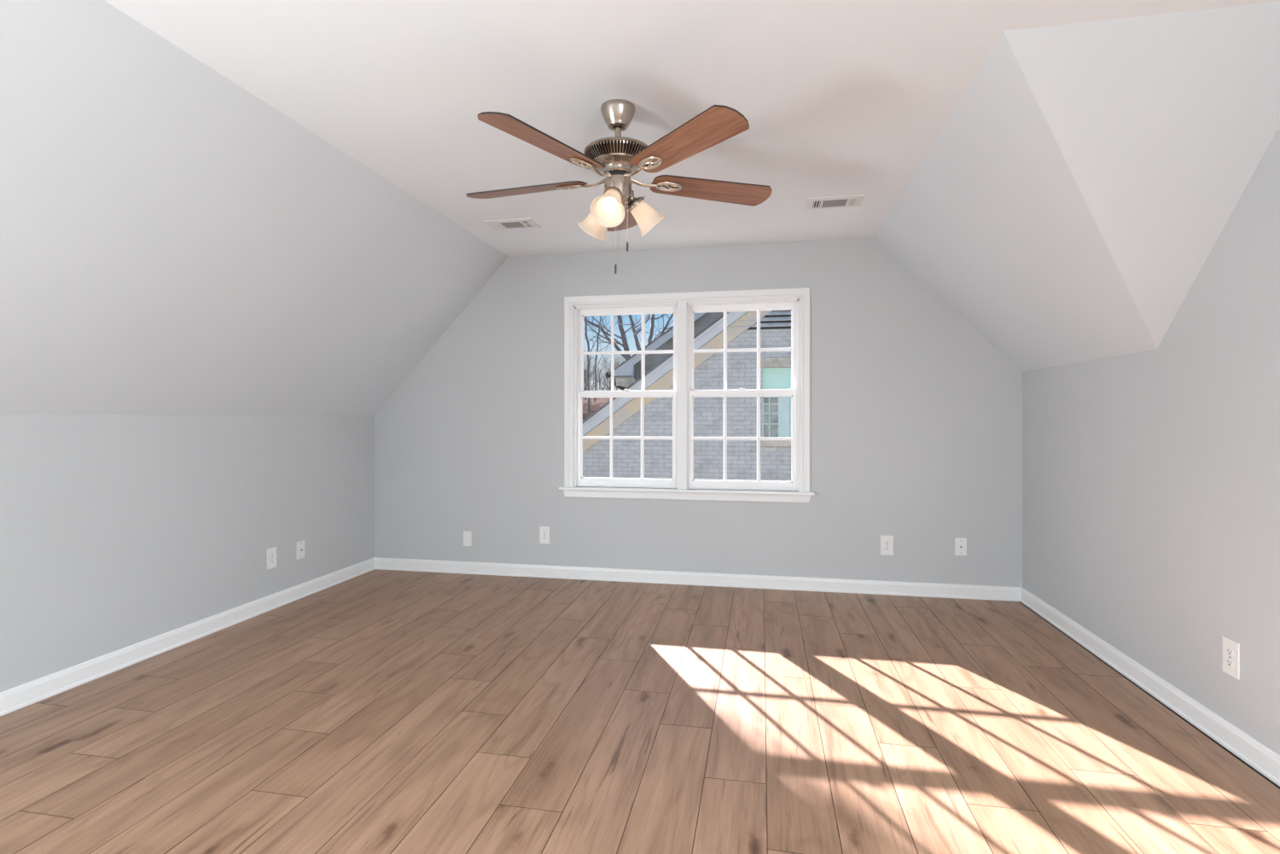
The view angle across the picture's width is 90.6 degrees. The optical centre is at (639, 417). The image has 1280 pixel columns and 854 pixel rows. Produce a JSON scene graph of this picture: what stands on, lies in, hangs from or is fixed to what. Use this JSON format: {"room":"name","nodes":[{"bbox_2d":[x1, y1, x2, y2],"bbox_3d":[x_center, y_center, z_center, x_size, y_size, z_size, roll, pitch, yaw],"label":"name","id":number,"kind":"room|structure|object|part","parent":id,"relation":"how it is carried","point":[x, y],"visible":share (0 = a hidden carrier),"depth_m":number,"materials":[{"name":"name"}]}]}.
{"room":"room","nodes":[
{"label":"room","id":0,"kind":"room"},
{"bbox_2d":[0,414,374,692],"bbox_3d":[-2.779,0.635,1.592,0.120,1.290,7.175,0,0,11],"label":"wall","id":1,"kind":"structure","parent":0,"point":[117,532],"depth_m":3.15,"materials":[{"name":"grey paint"}]},
{"bbox_2d":[0,557,375,716],"bbox_3d":[-2.717,1.136,1.549,0.019,0.088,6.915,0,0,11],"label":"baseboard","id":2,"kind":"structure","parent":1,"relation":"attached to","point":[14,699],"depth_m":3.16,"materials":[{"name":"white paint"}]},
{"bbox_2d":[267,546,276,570],"bbox_3d":[-2.268,0.867,3.905,0.009,0.125,0.074,0,0,11],"label":"wall outlet","id":3,"kind":"object","parent":1,"relation":"attached to","point":[271,553],"visible":1,"depth_m":3.90,"materials":[{"name":"white plastic"}]},
{"bbox_2d":[296,540,304,559],"bbox_3d":[-2.217,0.868,4.150,0.016,0.114,0.070,0,0,11],"label":"cable jack","id":4,"kind":"object","parent":1,"relation":"attached to","point":[300,545],"visible":1,"depth_m":4.15,"materials":[{"name":"white plastic"}]},
{"bbox_2d":[0,0,507,416],"bbox_3d":[-2.218,-0.646,1.484,1.198,1.273,7.175,0,0,11],"label":"ceiling","id":5,"kind":"structure","parent":0,"point":[173,241],"depth_m":2.61,"materials":[{"name":"paint"}]},
{"bbox_2d":[0,569,1279,853],"bbox_3d":[-0.466,1.240,1.090,4.813,0.120,7.065,0,0,11],"label":"floor","id":6,"kind":"structure","parent":0,"point":[376,711],"depth_m":2.33,"materials":[{"name":"brown wood"}]},
{"bbox_2d":[104,0,1279,256],"bbox_3d":[0.163,-1.261,1.025,3.653,0.120,7.175,0,0,11],"label":"ceiling","id":7,"kind":"structure","parent":0,"point":[835,97],"depth_m":2.27,"materials":[{"name":"white paint"}]},
{"bbox_2d":[483,217,541,230],"bbox_3d":[-0.788,-1.196,3.932,0.300,0.009,0.184,0,0,11],"label":"ceiling vent","id":8,"kind":"object","parent":7,"relation":"in","point":[517,223],"visible":1,"depth_m":3.91,"materials":[{"name":"white metal"}]},
{"bbox_2d":[466,98,772,273],"bbox_3d":[-0.113,-0.875,2.481,1.240,0.650,1.252,0,0,11],"label":"ceiling fan","id":9,"kind":"object","parent":7,"relation":"hanging from","point":[619,158],"visible":1,"depth_m":2.37,"materials":[{"name":"brown wood"}]},
{"bbox_3d":[-0.464,-0.924,2.577,0.516,0.006,0.148,0,12,18],"label":"blade","id":10,"kind":"part","parent":9,"relation":"part of","materials":[{"name":"brown wood"}]},
{"bbox_3d":[-0.318,-0.924,2.132,0.148,0.006,0.516,15,9,35],"label":"blade","id":11,"kind":"part","parent":9,"relation":"part of","materials":[{"name":"brown wood"}]},
{"bbox_3d":[-0.176,-0.779,2.548,0.141,0.145,0.129,0,0,11],"label":"lamp shade","id":12,"kind":"part","parent":9,"relation":"part of","materials":[{"name":"white glass"}]},
{"bbox_3d":[-0.113,-0.779,2.335,0.130,0.145,0.144,0,0,11],"label":"lamp shade","id":13,"kind":"part","parent":9,"relation":"part of","materials":[{"name":"white glass"}]},
{"bbox_3d":[-0.109,-0.796,2.352,0.058,0.080,0.078,0,0,11],"label":"bulb","id":14,"kind":"part","parent":9,"relation":"part of","materials":[{"name":"white glass"}]},
{"bbox_3d":[-0.094,-0.705,2.425,0.002,0.233,0.002,0,0,11],"label":"pull chain","id":15,"kind":"part","parent":9,"relation":"part of","materials":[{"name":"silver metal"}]},
{"bbox_3d":[-0.086,-0.924,2.852,0.148,0.006,0.516,-12,0,0],"label":"blade","id":16,"kind":"part","parent":9,"relation":"part of","materials":[{"name":"brown wood"}]},
{"bbox_3d":[0.037,-0.779,2.500,0.142,0.145,0.126,0,0,11],"label":"lamp shade","id":17,"kind":"part","parent":9,"relation":"part of","materials":[{"name":"white glass"}]},
{"bbox_3d":[0.149,-0.924,2.133,0.148,0.006,0.516,15,-9,-35],"label":"blade","id":18,"kind":"part","parent":9,"relation":"part of","materials":[{"name":"brown wood"}]},
{"bbox_3d":[0.293,-0.924,2.578,0.516,0.006,0.148,0,-12,-18],"label":"blade","id":19,"kind":"part","parent":9,"relation":"part of","materials":[{"name":"brown wood"}]},
{"bbox_2d":[805,194,865,209],"bbox_3d":[1.083,-1.196,3.533,0.300,0.009,0.184,0,0,11],"label":"ceiling vent","id":20,"kind":"object","parent":7,"relation":"in","point":[847,200],"visible":1,"depth_m":3.52,"materials":[{"name":"white metal"}]},
{"bbox_2d":[374,238,1022,587],"bbox_3d":[0.206,0.040,4.579,4.613,2.481,0.140,0,0,11],"label":"wall","id":21,"kind":"structure","parent":0,"point":[916,416],"depth_m":4.39,"materials":[{"name":"grey paint"}]},
{"bbox_2d":[463,531,471,546],"bbox_3d":[-1.306,0.918,4.795,0.066,0.112,0.006,0,0,11],"label":"blank plate","id":22,"kind":"object","parent":21,"relation":"attached to","point":[467,535],"visible":1,"depth_m":4.79,"materials":[{"name":"white plastic"}]},
{"bbox_2d":[539,526,549,543],"bbox_3d":[-0.704,0.869,4.678,0.080,0.126,0.009,0,0,11],"label":"wall outlet","id":23,"kind":"object","parent":21,"relation":"attached to","point":[544,531],"visible":1,"depth_m":4.68,"materials":[{"name":"white plastic"}]},
{"bbox_2d":[558,287,814,502],"bbox_3d":[0.318,-0.151,4.566,1.806,1.463,0.262,0,0,11],"label":"window","id":24,"kind":"structure","parent":21,"relation":"in","point":[683,485],"depth_m":4.50,"materials":[{"name":"white paint"}]},
{"bbox_3d":[-0.089,-0.482,4.652,0.770,0.656,0.032,0,0,11],"label":"sash","id":25,"kind":"part","parent":24,"relation":"part of","materials":[{"name":"white paint"}]},
{"bbox_3d":[-0.096,0.159,4.616,0.770,0.698,0.032,0,0,11],"label":"sash","id":26,"kind":"part","parent":24,"relation":"part of","materials":[{"name":"white paint"}]},
{"bbox_3d":[0.723,-0.482,4.495,0.780,0.656,0.032,0,0,11],"label":"sash","id":27,"kind":"part","parent":24,"relation":"part of","materials":[{"name":"white paint"}]},
{"bbox_3d":[0.716,0.159,4.460,0.780,0.698,0.032,0,0,11],"label":"sash","id":28,"kind":"part","parent":24,"relation":"part of","materials":[{"name":"white paint"}]},
{"bbox_2d":[374,557,1021,601],"bbox_3d":[0.191,1.136,4.501,4.613,0.088,0.019,0,0,11],"label":"baseboard","id":29,"kind":"structure","parent":21,"relation":"attached to","point":[875,587],"depth_m":4.44,"materials":[{"name":"white paint"}]},
{"bbox_2d":[880,535,893,555],"bbox_3d":[1.647,0.853,4.225,0.082,0.130,0.009,0,0,11],"label":"wall outlet","id":30,"kind":"object","parent":21,"relation":"attached to","point":[887,542],"visible":1,"depth_m":4.22,"materials":[{"name":"white plastic"}]},
{"bbox_2d":[954,537,966,555],"bbox_3d":[2.096,0.845,4.135,0.070,0.114,0.016,0,0,11],"label":"cable jack","id":31,"kind":"object","parent":21,"relation":"attached to","point":[960,544],"visible":1,"depth_m":4.14,"materials":[{"name":"white plastic"}]},
{"bbox_2d":[873,1,1279,372],"bbox_3d":[1.405,-0.789,0.786,0.993,0.994,7.175,0,0,11],"label":"ceiling","id":32,"kind":"structure","parent":0,"point":[1161,124],"depth_m":2.31,"materials":[{"name":"paint"}]},
{"bbox_2d":[1022,125,1279,755],"bbox_3d":[1.868,0.040,0.697,0.120,2.481,7.175,0,0,11],"label":"wall","id":33,"kind":"structure","parent":0,"point":[1151,478],"depth_m":2.50,"materials":[{"name":"grey paint"}]},
{"bbox_2d":[1020,587,1279,786],"bbox_3d":[1.794,1.136,0.680,0.019,0.088,6.915,0,0,11],"label":"baseboard","id":34,"kind":"structure","parent":33,"relation":"attached to","point":[1248,749],"depth_m":2.57,"materials":[{"name":"white paint"}]},
{"bbox_2d":[1222,635,1239,680],"bbox_3d":[2.103,0.855,2.256,0.009,0.128,0.080,0,0,11],"label":"wall outlet","id":35,"kind":"object","parent":33,"relation":"attached to","point":[1230,648],"visible":1,"depth_m":2.25,"materials":[{"name":"white plastic"}]},
{"bbox_2d":[1226,647,1233,657],"bbox_3d":[2.100,0.836,2.257,0.002,0.024,0.034,0,0,11],"label":"receptacle","id":36,"kind":"object","parent":35,"relation":"attached to","point":[1230,651],"depth_m":2.25,"materials":[{"name":"grey plastic"}]},
{"bbox_2d":[1226,658,1233,668],"bbox_3d":[2.100,0.875,2.257,0.002,0.024,0.034,0,0,11],"label":"receptacle","id":37,"kind":"object","parent":35,"relation":"attached to","point":[1230,662],"depth_m":2.25,"materials":[{"name":"grey plastic"}]},
{"label":"outside","id":38,"kind":"structure","parent":0,"visible":0},
{"bbox_2d":[582,397,610,420],"bbox_3d":[8.904,0.542,46.251,90.000,7.276,85.000,0,0,11],"label":"ground","id":39,"kind":"structure","parent":38,"point":[595,405],"depth_m":27.49,"materials":[{"name":"brown soil"}]},
{"bbox_2d":[583,357,591,400],"bbox_3d":[-3.406,-2.351,37.496,2.432,2.878,1.589,0,0,-45],"label":"tree","id":40,"kind":"object","parent":39,"relation":"on","point":[584,369],"visible":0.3,"depth_m":37.73,"materials":[{"name":"brown plant"}]},
{"bbox_2d":[583,349,604,390],"bbox_3d":[-4.468,-4.430,62.417,2.851,5.165,4.364,0,0,34],"label":"tree","id":41,"kind":"object","parent":39,"relation":"on","point":[594,350],"visible":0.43,"depth_m":62.03,"materials":[{"name":"brown plant"}]},
{"bbox_2d":[586,358,606,390],"bbox_3d":[-3.460,-3.769,56.174,3.295,4.137,2.079,0,0,8],"label":"tree","id":42,"kind":"object","parent":39,"relation":"on","point":[598,358],"visible":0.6,"depth_m":55.90,"materials":[{"name":"brown plant"}]},
{"bbox_2d":[590,356,610,390],"bbox_3d":[-3.758,-4.311,64.245,3.392,5.019,2.425,0,0,18],"label":"tree","id":43,"kind":"object","parent":39,"relation":"on","point":[604,357],"visible":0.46,"depth_m":64.49,"materials":[{"name":"brown plant"}]},
{"bbox_2d":[592,354,608,390],"bbox_3d":[-3.858,-4.506,67.206,4.396,5.203,2.872,0,0,39],"label":"tree","id":44,"kind":"object","parent":39,"relation":"on","point":[604,355],"visible":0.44,"depth_m":67.33,"materials":[{"name":"brown plant"}]},
{"bbox_2d":[596,359,616,390],"bbox_3d":[-2.153,-2.621,40.429,1.940,2.870,1.387,0,0,-34],"label":"tree","id":45,"kind":"object","parent":39,"relation":"on","point":[604,359],"visible":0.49,"depth_m":40.38,"materials":[{"name":"brown plant"}]},
{"bbox_2d":[598,355,622,398],"bbox_3d":[-1.688,-2.637,37.407,1.608,3.198,2.547,0,0,41],"label":"tree","id":46,"kind":"object","parent":39,"relation":"on","point":[621,356],"visible":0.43,"depth_m":37.20,"materials":[{"name":"brown plant"}]},
{"bbox_2d":[601,360,622,390],"bbox_3d":[-1.350,-2.366,35.508,1.400,2.786,2.219,0,0,-29],"label":"tree","id":47,"kind":"object","parent":39,"relation":"on","point":[618,360],"visible":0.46,"depth_m":35.56,"materials":[{"name":"brown plant"}]},
{"bbox_2d":[583,314,646,360],"bbox_3d":[-1.154,-2.884,24.835,3.621,6.728,4.293,0,0,11],"label":"bare tree","id":48,"kind":"object","parent":39,"relation":"on","point":[625,345],"visible":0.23,"depth_m":24.76,"materials":[{"name":"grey plant"}]},
{"bbox_2d":[584,315,647,417],"bbox_3d":[-1.602,-1.983,21.288,3.857,7.743,3.180,0,0,31],"label":"bare tree","id":49,"kind":"object","parent":39,"relation":"on","point":[589,359],"visible":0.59,"depth_m":21.57,"materials":[{"name":"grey plant"}]},
{"bbox_2d":[615,314,667,350],"bbox_3d":[-0.078,-2.266,22.630,2.964,7.381,3.895,0,0,11],"label":"bare tree","id":50,"kind":"object","parent":39,"relation":"on","point":[635,333],"visible":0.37,"depth_m":22.67,"materials":[{"name":"grey plant"}]},
{"bbox_2d":[640,314,673,343],"bbox_3d":[1.706,-2.658,23.411,4.138,7.122,3.019,0,0,11],"label":"bare tree","id":51,"kind":"object","parent":39,"relation":"on","point":[649,340],"visible":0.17,"depth_m":23.46,"materials":[{"name":"grey plant"}]},
{"bbox_2d":[582,309,791,481],"bbox_3d":[4.413,0.156,14.721,14.900,8.049,9.000,0,0,11],"label":"neighbor house","id":52,"kind":"structure","parent":39,"relation":"on","point":[776,412],"depth_m":10.95,"materials":[{"name":"brick"}]},
{"bbox_2d":[731,309,791,330],"bbox_3d":[3.595,-2.272,10.476,4.194,1.544,0.063,0,0,11],"label":"roof","id":53,"kind":"structure","parent":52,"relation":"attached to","point":[770,320],"depth_m":10.76,"materials":[{"name":"grey"}]},
{"bbox_3d":[2.246,0.000,10.871,0.240,0.680,0.020,0,0,11],"label":"glass pane","id":54,"kind":"part","parent":52,"relation":"part of","materials":[{"name":"glass"}]},
{"bbox_3d":[2.602,0.435,10.711,1.180,0.110,0.180,0,0,11],"label":"stone sill","id":55,"kind":"part","parent":52,"relation":"part of","materials":[{"name":"grey stone"}]},
{"bbox_2d":[763,367,791,389],"bbox_3d":[2.600,-0.645,10.793,1.015,0.410,0.060,0,0,11],"label":"window shade","id":56,"kind":"object","parent":52,"relation":"hanging from","point":[774,378],"depth_m":10.81,"materials":[{"name":"fabric"}]},
{"bbox_3d":[2.761,0.000,10.759,0.685,0.680,0.045,0,0,11],"label":"sash panel","id":57,"kind":"part","parent":52,"relation":"part of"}
]}

